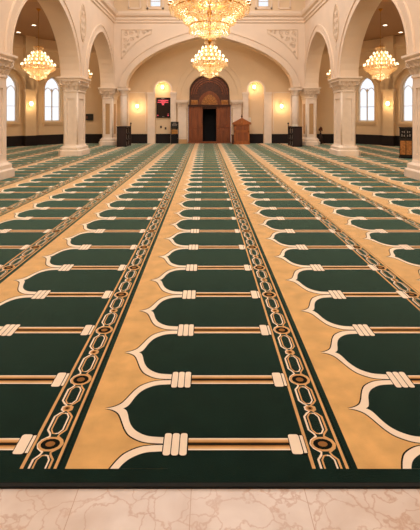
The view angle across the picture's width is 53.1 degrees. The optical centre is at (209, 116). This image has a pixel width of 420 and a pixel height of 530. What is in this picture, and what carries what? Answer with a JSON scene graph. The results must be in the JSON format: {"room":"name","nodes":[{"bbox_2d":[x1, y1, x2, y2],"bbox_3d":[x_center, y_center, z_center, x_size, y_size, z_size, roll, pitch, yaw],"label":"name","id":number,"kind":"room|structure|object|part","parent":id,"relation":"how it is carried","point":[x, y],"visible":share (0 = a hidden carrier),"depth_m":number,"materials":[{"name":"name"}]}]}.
{"room":"mosque","nodes":[
{"label":"mosque","id":0,"kind":"room"},
{"bbox_2d":[6,35,62,135],"bbox_3d":[-11.884,-1.437,9.900,3.246,6.100,32.100,0,0,6],"label":"wall","id":1,"kind":"structure","parent":0,"point":[41,129],"depth_m":24.02,"materials":[{"name":"beige paint"}]},
{"bbox_2d":[6,75,16,121],"bbox_3d":[-10.996,-1.039,22.702,0.060,2.625,1.150,0,0,38],"label":"window","id":2,"kind":"structure","parent":1,"relation":"in","point":[15,88],"depth_m":23.08,"materials":[{"name":"white paint"}]},
{"bbox_2d":[22,35,37,135],"bbox_3d":[-9.998,-1.437,23.358,0.370,6.100,0.716,0,0,38],"label":"pilaster","id":3,"kind":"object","parent":1,"relation":"attached to","point":[29,95],"depth_m":23.21,"materials":[{"name":"beige paint"}]},
{"bbox_2d":[6,134,62,146],"bbox_3d":[-10.126,1.323,23.178,0.390,0.580,5.521,0,0,38],"label":"baseboard","id":4,"kind":"structure","parent":1,"relation":"attached to","point":[11,141],"depth_m":23.35,"materials":[{"name":"brown wood"}]},
{"bbox_2d":[6,43,95,125],"bbox_3d":[-9.466,-1.756,23.899,7.358,4.460,1.701,0,0,-37],"label":"trim","id":5,"kind":"structure","parent":1,"relation":"attached to","point":[22,74],"depth_m":23.17,"materials":[{"name":"beige paint"}]},
{"bbox_2d":[45,77,60,121],"bbox_3d":[-9.332,-1.039,24.842,0.060,2.625,1.150,0,0,38],"label":"window","id":6,"kind":"structure","parent":1,"relation":"in","point":[51,90],"depth_m":25.06,"materials":[{"name":"white paint"}]},
{"bbox_2d":[14,2,55,40],"bbox_3d":[-9.550,-4.587,10.900,7.300,0.200,34.200,0,0,0],"label":"ceiling","id":7,"kind":"structure","parent":0,"point":[28,16],"depth_m":20.15,"materials":[{"name":"paint"}]},
{"bbox_2d":[20,8,55,81],"bbox_3d":[-7.100,-2.961,17.440,1.384,3.051,1.399,0,0,42],"label":"crystal chandelier","id":8,"kind":"object","parent":7,"relation":"hanging from","point":[30,69],"visible":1,"depth_m":17.23,"materials":[{"name":"gold metal"}]},
{"bbox_2d":[0,0,113,86],"bbox_3d":[-5.750,-3.494,9.325,0.700,10.186,31.050,0,0,0],"label":"wall","id":9,"kind":"structure","parent":0,"point":[58,20],"depth_m":17.25,"materials":[{"name":"beige paint"}]},
{"bbox_2d":[4,0,114,86],"bbox_3d":[-5.735,-3.151,14.225,0.790,2.990,19.489,0,0,0],"label":"trim","id":10,"kind":"structure","parent":9,"relation":"attached to","point":[17,5],"depth_m":16.47,"materials":[{"name":"beige paint"}]},
{"bbox_2d":[80,4,85,45],"bbox_3d":[-5.386,-3.807,17.900,0.043,2.040,0.840,0,0,0],"label":"trim","id":11,"kind":"structure","parent":9,"relation":"attached to","point":[82,29],"depth_m":17.84,"materials":[{"name":"paint"}]},
{"bbox_2d":[90,0,117,22],"bbox_3d":[-5.270,-5.612,8.775,0.260,0.650,29.950,0,0,0],"label":"trim","id":12,"kind":"structure","parent":9,"relation":"attached to","point":[105,6],"depth_m":21.61,"materials":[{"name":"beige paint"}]},
{"bbox_2d":[117,88,129,125],"bbox_3d":[-4.910,-0.028,24.080,0.640,3.253,0.640,0,0,0],"label":"engaged column","id":13,"kind":"structure","parent":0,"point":[123,91],"depth_m":23.89,"materials":[{"name":"stone"}]},
{"bbox_2d":[85,38,333,142],"bbox_3d":[0.000,-1.887,25.700,17.700,7.000,0.300,0,0,0],"label":"wall","id":14,"kind":"structure","parent":0,"point":[168,65],"depth_m":25.55,"materials":[{"name":"beige paint"}]},
{"bbox_2d":[86,114,92,119],"bbox_3d":[-7.270,0.009,25.477,0.440,0.390,0.145,0,0,0],"label":"wall monitor","id":15,"kind":"object","parent":14,"relation":"attached to","point":[88,116],"visible":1,"depth_m":25.41,"materials":[{"name":"black plastic"}]},
{"bbox_2d":[156,98,170,117],"bbox_3d":[-2.817,-0.571,25.721,0.852,1.229,0.099,0,0,0],"label":"display screen","id":16,"kind":"object","parent":14,"relation":"attached to","point":[163,105],"visible":1,"depth_m":25.68,"materials":[{"name":"black plastic"}]},
{"bbox_2d":[128,80,290,142],"bbox_3d":[0.000,-0.311,25.470,9.900,3.850,0.160,0,0,0],"label":"trim","id":17,"kind":"structure","parent":14,"relation":"attached to","point":[150,95],"depth_m":25.43,"materials":[{"name":"stone"}]},
{"bbox_2d":[85,134,333,142],"bbox_3d":[0.000,1.323,25.620,17.600,0.580,0.300,0,0,0],"label":"baseboard","id":18,"kind":"structure","parent":14,"relation":"attached to","point":[89,138],"depth_m":25.50,"materials":[{"name":"brown wood"}]},
{"bbox_2d":[175,56,243,98],"bbox_3d":[0.000,-2.417,25.520,4.220,2.660,0.060,0,0,0],"label":"trim","id":19,"kind":"structure","parent":14,"relation":"attached to","point":[189,69],"depth_m":25.52,"materials":[{"name":"beige paint"}]},
{"bbox_2d":[114,0,304,87],"bbox_3d":[0.000,-5.122,24.075,10.800,6.930,0.650,0,0,0],"label":"wall","id":20,"kind":"structure","parent":0,"point":[160,32],"depth_m":23.75,"materials":[{"name":"beige paint"}]},
{"bbox_2d":[121,29,151,58],"bbox_3d":[-4.123,-4.117,23.736,1.754,1.698,0.043,0,0,0],"label":"trim","id":21,"kind":"structure","parent":20,"relation":"attached to","point":[143,32],"depth_m":23.72,"materials":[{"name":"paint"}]},
{"bbox_2d":[150,0,160,6],"bbox_3d":[-3.060,-6.966,23.900,0.620,1.440,0.060,0,0,0],"label":"window","id":22,"kind":"structure","parent":20,"relation":"in","point":[150,0],"depth_m":23.87,"materials":[{"name":"white paint"}]},
{"bbox_2d":[114,11,304,23],"bbox_3d":[0.000,-5.612,23.620,10.800,0.650,0.260,0,0,0],"label":"trim","id":23,"kind":"structure","parent":20,"relation":"attached to","point":[123,17],"depth_m":23.63,"materials":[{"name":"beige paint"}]},
{"bbox_2d":[118,28,300,87],"bbox_3d":[0.000,-3.377,23.715,10.317,3.440,0.070,0,0,0],"label":"arch","id":24,"kind":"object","parent":20,"relation":"attached to","point":[147,52],"depth_m":23.72,"materials":[{"name":"beige paint"}]},
{"bbox_2d":[128,0,290,8],"bbox_3d":[0.000,-7.337,23.725,9.200,2.500,0.050,0,0,0],"label":"trim","id":25,"kind":"structure","parent":20,"relation":"attached to","point":[129,7],"depth_m":23.70,"materials":[{"name":"beige paint"}]},
{"bbox_2d":[258,0,268,6],"bbox_3d":[3.060,-6.966,23.900,0.620,1.440,0.060,0,0,0],"label":"window","id":26,"kind":"structure","parent":20,"relation":"in","point":[258,0],"depth_m":23.87,"materials":[{"name":"white paint"}]},
{"bbox_2d":[267,29,297,58],"bbox_3d":[4.123,-4.117,23.736,1.754,1.698,0.043,0,0,0],"label":"trim","id":27,"kind":"structure","parent":20,"relation":"attached to","point":[281,35],"depth_m":23.72,"materials":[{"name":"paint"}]},
{"bbox_2d":[0,489,419,529],"bbox_3d":[0.000,1.714,10.900,26.400,0.200,34.200,0,0,0],"label":"floor","id":28,"kind":"structure","parent":0,"point":[20,509],"depth_m":1.73,"materials":[{"name":"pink stone"}]},
{"bbox_2d":[188,74,230,142],"bbox_3d":[0.000,-0.531,26.145,2.640,4.310,1.250,0,0,0],"label":"mihrab","id":29,"kind":"object","parent":28,"relation":"on","point":[209,107],"visible":0.93,"depth_m":25.69,"materials":[{"name":"brown wood"}]},
{"bbox_3d":[-0.860,0.469,25.665,0.880,2.190,0.130,0,0,0],"label":"door","id":30,"kind":"part","parent":29,"relation":"part of","materials":[{"name":"brown wood"}]},
{"bbox_3d":[0.860,0.469,25.665,0.880,2.190,0.130,0,0,0],"label":"door","id":31,"kind":"part","parent":29,"relation":"part of","materials":[{"name":"brown wood"}]},
{"bbox_2d":[0,143,419,488],"bbox_3d":[0.000,1.607,13.661,23.700,0.014,23.678,0,0,0],"label":"carpet","id":32,"kind":"object","parent":28,"relation":"on","point":[189,315],"visible":0.87,"depth_m":3.35,"materials":[{"name":"green carpet"}]},
{"bbox_2d":[0,51,17,179],"bbox_3d":[-5.750,-0.029,10.775,1.180,3.256,1.640,0,0,0],"label":"pier","id":33,"kind":"object","parent":32,"relation":"on","point":[6,59],"visible":1,"depth_m":11.08,"materials":[{"name":"stone"}]},
{"bbox_3d":[-5.484,0.109,10.775,0.012,1.720,0.594,0,0,0],"label":"panel","id":34,"kind":"part","parent":33,"relation":"part of","materials":[{"name":"stone"}]},
{"bbox_2d":[57,76,90,155],"bbox_3d":[-5.750,-0.029,17.905,1.180,3.256,1.640,0,0,0],"label":"pier","id":35,"kind":"object","parent":32,"relation":"on","point":[74,88],"visible":1,"depth_m":17.37,"materials":[{"name":"stone"}]},
{"bbox_3d":[-5.750,0.109,17.409,0.244,1.720,0.012,0,0,0],"label":"panel","id":36,"kind":"part","parent":35,"relation":"part of","materials":[{"name":"stone"}]},
{"bbox_3d":[-5.484,0.109,17.905,0.012,1.720,0.594,0,0,0],"label":"panel","id":37,"kind":"part","parent":35,"relation":"part of","materials":[{"name":"stone"}]},
{"bbox_2d":[98,87,119,145],"bbox_3d":[-5.750,-0.029,24.225,1.180,3.256,1.640,0,0,0],"label":"pier","id":38,"kind":"object","parent":32,"relation":"on","point":[109,95],"visible":0.95,"depth_m":23.68,"materials":[{"name":"stone"}]},
{"bbox_3d":[-5.750,0.109,23.729,0.244,1.720,0.012,0,0,0],"label":"panel","id":39,"kind":"part","parent":38,"relation":"part of","materials":[{"name":"stone"}]},
{"bbox_3d":[-5.484,0.109,24.225,0.012,1.720,0.594,0,0,0],"label":"panel","id":40,"kind":"part","parent":38,"relation":"part of","materials":[{"name":"stone"}]},
{"bbox_2d":[117,123,131,146],"bbox_3d":[-4.678,0.954,23.064,0.605,1.290,1.188,0,0,0],"label":"bookcase","id":41,"kind":"object","parent":32,"relation":"on","point":[123,132],"visible":1,"depth_m":22.49,"materials":[{"name":"brown wood"}]},
{"bbox_2d":[171,122,178,143],"bbox_3d":[-2.090,0.943,25.343,0.467,1.313,0.374,0,0,0],"label":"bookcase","id":42,"kind":"object","parent":32,"relation":"on","point":[174,137],"visible":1,"depth_m":25.17,"materials":[{"name":"black wood"}]},
{"bbox_3d":[-2.090,1.309,25.190,0.417,0.520,0.020,0,0,0],"label":"door","id":43,"kind":"part","parent":42,"relation":"part of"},
{"bbox_2d":[176,100,187,143],"bbox_3d":[-1.650,0.289,25.297,0.740,2.620,0.486,0,0,0],"label":"engaged column","id":44,"kind":"structure","parent":32,"relation":"on","point":[181,104],"depth_m":25.23,"materials":[{"name":"stone"}]},
{"bbox_2d":[231,100,242,134],"bbox_3d":[1.650,0.289,25.297,0.740,2.620,0.486,0,0,0],"label":"engaged column","id":45,"kind":"structure","parent":32,"relation":"on","point":[236,104],"depth_m":25.23,"materials":[{"name":"stone"}]},
{"bbox_2d":[231,115,250,143],"bbox_3d":[1.872,0.715,24.837,1.136,1.768,0.685,0,0,0],"label":"lectern","id":46,"kind":"object","parent":32,"relation":"on","point":[241,126],"visible":1,"depth_m":24.58,"materials":[{"name":"brown wood"}]},
{"bbox_3d":[1.892,0.960,24.593,0.696,0.878,0.015,0,0,0],"label":"panel","id":47,"kind":"part","parent":46,"relation":"part of","materials":[{"name":"brown wood"}]},
{"bbox_2d":[287,123,301,146],"bbox_3d":[4.678,0.954,23.064,0.605,1.290,1.188,0,0,0],"label":"bookcase","id":48,"kind":"object","parent":32,"relation":"on","point":[294,132],"visible":0.99,"depth_m":22.49,"materials":[{"name":"brown wood"}]},
{"bbox_2d":[289,88,301,125],"bbox_3d":[4.910,-0.028,24.080,0.640,3.253,0.640,0,0,0],"label":"engaged column","id":49,"kind":"structure","parent":32,"relation":"on","point":[294,91],"depth_m":23.89,"materials":[{"name":"stone"}]},
{"bbox_2d":[299,87,320,145],"bbox_3d":[5.750,-0.029,24.225,1.180,3.256,1.640,0,0,0],"label":"pier","id":50,"kind":"object","parent":32,"relation":"on","point":[308,95],"visible":0.98,"depth_m":23.68,"materials":[{"name":"stone"}]},
{"bbox_3d":[5.484,0.109,24.225,0.012,1.720,0.594,0,0,0],"label":"panel","id":51,"kind":"part","parent":50,"relation":"part of","materials":[{"name":"stone"}]},
{"bbox_3d":[5.750,0.109,23.729,0.244,1.720,0.012,0,0,0],"label":"panel","id":52,"kind":"part","parent":50,"relation":"part of","materials":[{"name":"stone"}]},
{"bbox_2d":[318,127,322,143],"bbox_3d":[6.620,1.087,25.050,0.300,1.025,0.292,0,0,0],"label":"flower vase","id":53,"kind":"object","parent":32,"relation":"on","point":[320,137],"visible":0.98,"depth_m":24.95,"materials":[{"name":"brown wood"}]},
{"bbox_2d":[328,76,361,155],"bbox_3d":[5.750,-0.029,17.905,1.180,3.256,1.640,0,0,0],"label":"pier","id":54,"kind":"object","parent":32,"relation":"on","point":[344,88],"visible":1,"depth_m":17.37,"materials":[{"name":"stone"}]},
{"bbox_3d":[5.484,0.109,17.905,0.012,1.720,0.594,0,0,0],"label":"panel","id":55,"kind":"part","parent":54,"relation":"part of","materials":[{"name":"stone"}]},
{"bbox_3d":[5.750,0.109,17.409,0.244,1.720,0.012,0,0,0],"label":"panel","id":56,"kind":"part","parent":54,"relation":"part of","materials":[{"name":"stone"}]},
{"bbox_2d":[399,127,412,158],"bbox_3d":[7.673,0.999,16.405,0.500,1.200,0.472,0,0,25],"label":"cabinet","id":57,"kind":"object","parent":32,"relation":"on","point":[405,133],"visible":0.99,"depth_m":16.22,"materials":[{"name":"brown wood"}]},
{"bbox_3d":[7.498,0.649,16.278,0.170,0.340,0.012,0,0,25],"label":"glass door","id":58,"kind":"part","parent":57,"relation":"part of","materials":[{"name":"glass"}]},
{"bbox_3d":[7.492,1.189,16.268,0.188,0.540,0.035,0,0,25],"label":"door","id":59,"kind":"part","parent":57,"relation":"part of","materials":[{"name":"brown wood"}]},
{"bbox_3d":[7.688,0.649,16.189,0.170,0.340,0.012,0,0,25],"label":"glass door","id":60,"kind":"part","parent":57,"relation":"part of","materials":[{"name":"glass"}]},
{"bbox_3d":[7.684,1.189,16.178,0.188,0.540,0.035,0,0,25],"label":"door","id":61,"kind":"part","parent":57,"relation":"part of","materials":[{"name":"brown wood"}]},
{"bbox_2d":[401,51,419,180],"bbox_3d":[5.750,-0.029,10.775,1.180,3.256,1.640,0,0,0],"label":"pier","id":62,"kind":"object","parent":32,"relation":"on","point":[412,171],"visible":1,"depth_m":11.06,"materials":[{"name":"stone"}]},
{"bbox_3d":[5.484,0.109,10.775,0.012,1.720,0.594,0,0,0],"label":"panel","id":63,"kind":"part","parent":62,"relation":"part of","materials":[{"name":"stone"}]},
{"bbox_2d":[305,0,419,86],"bbox_3d":[5.750,-3.494,9.325,0.700,10.186,31.050,0,0,0],"label":"wall","id":64,"kind":"structure","parent":0,"point":[360,20],"depth_m":17.24,"materials":[{"name":"beige paint"}]},
{"bbox_2d":[301,0,328,22],"bbox_3d":[5.270,-5.612,8.775,0.260,0.650,29.950,0,0,0],"label":"trim","id":65,"kind":"structure","parent":64,"relation":"attached to","point":[313,6],"depth_m":21.61,"materials":[{"name":"beige paint"}]},
{"bbox_2d":[333,4,338,45],"bbox_3d":[5.386,-3.807,17.900,0.043,2.040,0.840,0,0,0],"label":"trim","id":66,"kind":"structure","parent":64,"relation":"attached to","point":[335,37],"depth_m":17.84,"materials":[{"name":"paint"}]},
{"bbox_2d":[304,0,414,86],"bbox_3d":[5.735,-3.151,14.225,0.790,2.990,19.489,0,0,0],"label":"trim","id":67,"kind":"structure","parent":64,"relation":"attached to","point":[401,5],"depth_m":16.47,"materials":[{"name":"beige paint"}]},
{"bbox_2d":[363,2,404,40],"bbox_3d":[9.550,-4.587,10.900,7.300,0.200,34.200,0,0,0],"label":"ceiling","id":68,"kind":"structure","parent":0,"point":[390,16],"depth_m":20.15,"materials":[{"name":"paint"}]},
{"bbox_2d":[363,8,398,81],"bbox_3d":[7.100,-2.961,17.440,1.384,3.051,1.399,0,0,35],"label":"crystal chandelier","id":69,"kind":"object","parent":68,"relation":"hanging from","point":[370,66],"visible":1,"depth_m":17.25,"materials":[{"name":"gold metal"}]},
{"bbox_2d":[356,35,412,135],"bbox_3d":[11.884,-1.437,9.900,3.246,6.100,32.100,0,0,-6],"label":"wall","id":70,"kind":"structure","parent":0,"point":[377,129],"depth_m":24.06,"materials":[{"name":"beige paint"}]},
{"bbox_2d":[358,77,373,121],"bbox_3d":[9.332,-1.039,24.842,0.060,2.625,1.150,0,0,-38],"label":"window","id":71,"kind":"structure","parent":70,"relation":"in","point":[359,90],"depth_m":25.06,"materials":[{"name":"white paint"}]},
{"bbox_2d":[323,43,412,125],"bbox_3d":[9.466,-1.756,23.899,7.358,4.460,1.701,0,0,37],"label":"trim","id":72,"kind":"structure","parent":70,"relation":"attached to","point":[397,73],"depth_m":23.18,"materials":[{"name":"beige paint"}]},
{"bbox_2d":[356,134,398,145],"bbox_3d":[10.126,1.323,23.178,0.390,0.580,5.521,0,0,-38],"label":"baseboard","id":73,"kind":"structure","parent":70,"relation":"attached to","point":[382,140],"depth_m":24.04,"materials":[{"name":"brown wood"}]},
{"bbox_2d":[381,35,396,135],"bbox_3d":[9.998,-1.437,23.358,0.370,6.100,0.716,0,0,-38],"label":"pilaster","id":74,"kind":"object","parent":70,"relation":"attached to","point":[389,95],"depth_m":23.21,"materials":[{"name":"beige paint"}]},
{"bbox_2d":[402,75,412,121],"bbox_3d":[10.996,-1.039,22.702,0.060,2.625,1.150,0,0,-38],"label":"window","id":75,"kind":"structure","parent":70,"relation":"in","point":[403,88],"depth_m":23.08,"materials":[{"name":"white paint"}]},
{"bbox_3d":[0.000,-8.687,9.150,12.400,0.200,30.700,0,0,0],"label":"ceiling","id":76,"kind":"structure","parent":0,"visible":0},
{"bbox_2d":[168,0,250,44],"bbox_3d":[0.000,-5.141,9.860,1.970,6.890,1.950,0,0,0],"label":"crystal chandelier","id":77,"kind":"object","parent":76,"relation":"hanging from","point":[243,7],"visible":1,"depth_m":9.53,"materials":[{"name":"gold metal"}]},
{"bbox_3d":[0.000,-2.857,9.860,0.120,2.040,0.114,0,0,0],"label":"stem","id":78,"kind":"part","parent":77,"relation":"part of","materials":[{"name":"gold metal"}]},
{"bbox_2d":[191,40,227,80],"bbox_3d":[0.000,-5.177,20.400,1.814,6.820,1.832,0,0,-16],"label":"crystal chandelier","id":79,"kind":"object","parent":76,"relation":"hanging from","point":[198,65],"visible":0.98,"depth_m":20.08,"materials":[{"name":"gold metal"}]}
]}

